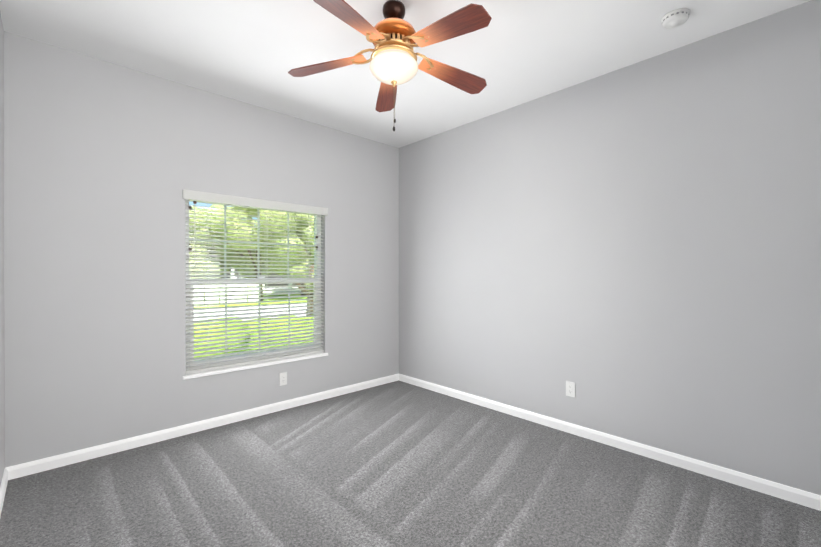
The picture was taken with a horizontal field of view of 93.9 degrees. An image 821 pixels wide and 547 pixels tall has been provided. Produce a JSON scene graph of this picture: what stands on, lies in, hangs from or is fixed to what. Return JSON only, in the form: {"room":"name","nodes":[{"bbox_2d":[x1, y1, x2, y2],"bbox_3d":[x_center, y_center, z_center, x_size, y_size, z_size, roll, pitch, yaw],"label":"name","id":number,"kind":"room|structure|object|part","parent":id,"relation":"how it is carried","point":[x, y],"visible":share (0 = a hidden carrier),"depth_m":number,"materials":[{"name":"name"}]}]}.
{"room":"empty bedroom","nodes":[
{"label":"empty bedroom","id":0,"kind":"room"},
{"bbox_2d":[0,13,4,485],"bbox_3d":[-1.276,-0.101,0.950,0.150,2.860,3.955,0,0,-43],"label":"wall","id":1,"kind":"structure","parent":0,"point":[2,381],"depth_m":2.23,"materials":[{"name":"grey paint"}]},
{"bbox_2d":[0,468,7,516],"bbox_3d":[-1.216,1.232,1.008,0.014,0.093,3.655,0,0,-43],"label":"baseboard","id":2,"kind":"structure","parent":1,"relation":"attached to","point":[3,486],"depth_m":2.16,"materials":[{"name":"white paint"}]},
{"bbox_2d":[4,31,398,467],"bbox_3d":[-1.355,-0.106,3.483,3.500,2.860,0.150,0,0,-43],"label":"wall","id":3,"kind":"structure","parent":0,"point":[106,163],"depth_m":2.79,"materials":[{"name":"grey paint"}]},
{"bbox_2d":[6,374,398,479],"bbox_3d":[-1.299,1.227,3.426,3.200,0.093,0.014,0,0,-43],"label":"baseboard","id":4,"kind":"structure","parent":3,"relation":"attached to","point":[42,465],"depth_m":2.94,"materials":[{"name":"white paint"}]},
{"bbox_2d":[185,199,320,369],"bbox_3d":[-1.379,0.079,3.502,1.238,1.439,0.080,0,0,-43],"label":"window","id":5,"kind":"structure","parent":3,"relation":"in","point":[248,243],"depth_m":3.48,"materials":[{"name":"white plastic"}]},
{"bbox_2d":[183,189,327,373],"bbox_3d":[-1.323,0.068,3.442,1.280,1.445,0.085,0,0,-43],"label":"window blind","id":6,"kind":"object","parent":5,"relation":"attached to","point":[206,197],"visible":0.88,"depth_m":3.36,"materials":[{"name":"white plastic"}]},
{"bbox_2d":[183,352,327,379],"bbox_3d":[-1.329,0.811,3.450,1.284,0.025,0.107,0,0,-43],"label":"window sill","id":7,"kind":"structure","parent":3,"relation":"attached to","point":[237,368],"depth_m":3.33,"materials":[{"name":"white paint"}]},
{"bbox_2d":[279,372,286,385],"bbox_3d":[-1.176,0.974,3.544,0.072,0.116,0.008,0,0,-43],"label":"outlet","id":8,"kind":"object","parent":3,"relation":"attached to","point":[283,378],"visible":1,"depth_m":3.54,"materials":[{"name":"white plastic"}]},
{"bbox_2d":[0,0,810,147],"bbox_3d":[-0.054,-1.534,2.092,3.500,0.120,3.955,0,0,-43],"label":"ceiling","id":9,"kind":"structure","parent":0,"point":[514,53],"depth_m":2.47,"materials":[{"name":"white paint"}]},
{"bbox_2d":[288,0,491,130],"bbox_3d":[-0.059,-1.130,2.096,1.183,0.687,1.135,0,0,-43],"label":"fan","id":10,"kind":"object","parent":9,"relation":"hanging from","point":[394,37],"visible":1,"depth_m":2.04,"materials":[{"name":"brown wood"}]},
{"bbox_3d":[-0.092,-1.126,2.126,0.270,0.129,0.270,0,0,-43],"label":"lamp shade","id":11,"kind":"part","parent":10,"relation":"part of","materials":[{"name":"white glass"}]},
{"bbox_2d":[661,8,689,28],"bbox_3d":[1.518,-1.452,2.199,0.140,0.043,0.140,0,0,-43],"label":"smoke detector","id":12,"kind":"object","parent":9,"relation":"attached to","point":[675,18],"visible":1,"depth_m":2.17,"materials":[{"name":"white plastic"}]},
{"bbox_2d":[0,380,820,546],"bbox_3d":[-0.054,1.319,2.098,3.500,0.116,3.955,0,0,-43],"label":"floor","id":13,"kind":"structure","parent":0,"point":[398,463],"depth_m":2.21,"materials":[{"name":"carpet"}]},
{"bbox_2d":[399,0,820,494],"bbox_3d":[1.168,-0.106,3.241,0.150,2.860,3.955,0,0,-43],"label":"wall","id":14,"kind":"structure","parent":0,"point":[632,252],"depth_m":2.63,"materials":[{"name":"grey paint"}]},
{"bbox_2d":[566,381,574,397],"bbox_3d":[1.261,0.913,3.027,0.008,0.116,0.072,0,0,-43],"label":"outlet","id":15,"kind":"object","parent":14,"relation":"attached to","point":[570,389],"visible":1,"depth_m":3.02,"materials":[{"name":"white plastic"}]},
{"bbox_2d":[399,374,820,510],"bbox_3d":[1.108,1.228,3.187,0.014,0.093,3.655,0,0,-43],"label":"baseboard","id":16,"kind":"structure","parent":14,"relation":"attached to","point":[791,494],"depth_m":2.62,"materials":[{"name":"white paint"}]},
{"label":"outside","id":17,"kind":"structure","parent":0,"visible":0},
{"bbox_2d":[194,292,306,307],"bbox_3d":[-19.907,1.496,42.869,150.000,0.300,150.000,0,0,-43],"label":"ground","id":18,"kind":"structure","parent":17,"point":[263,300],"depth_m":19.08,"materials":[{"name":"green plant"}]},
{"bbox_2d":[194,277,257,303],"bbox_3d":[-12.247,0.763,13.890,13.660,1.220,0.120,0,0,-43],"label":"fence","id":19,"kind":"object","parent":18,"relation":"on","point":[202,286],"depth_m":17.53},
{"bbox_2d":[194,304,306,320],"bbox_3d":[1.722,1.376,19.797,150.000,0.028,7.250,0,0,-43],"label":"road","id":20,"kind":"structure","parent":18,"relation":"on","point":[251,311],"depth_m":13.96,"materials":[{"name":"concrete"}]},
{"bbox_2d":[189,204,313,315],"bbox_3d":[-11.755,-2.866,29.606,27.002,8.472,43.944,0,0,-43],"label":"trees","id":21,"kind":"object","parent":18,"relation":"on","point":[251,232],"depth_m":18.37,"materials":[{"name":"green plant"}]},
{"bbox_2d":[195,246,308,293],"bbox_3d":[-10.628,-0.875,33.333,14.500,4.420,11.600,0,0,-43],"label":"house","id":22,"kind":"structure","parent":18,"relation":"on","point":[265,284],"depth_m":27.52,"materials":[{"name":"white"}]},
{"bbox_2d":[194,313,312,360],"bbox_3d":[-2.339,1.074,6.693,5.115,0.792,1.455,0,0,-43],"label":"grass","id":23,"kind":"structure","parent":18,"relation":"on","point":[250,334],"depth_m":5.98,"materials":[{"name":"green plant"}]}
]}

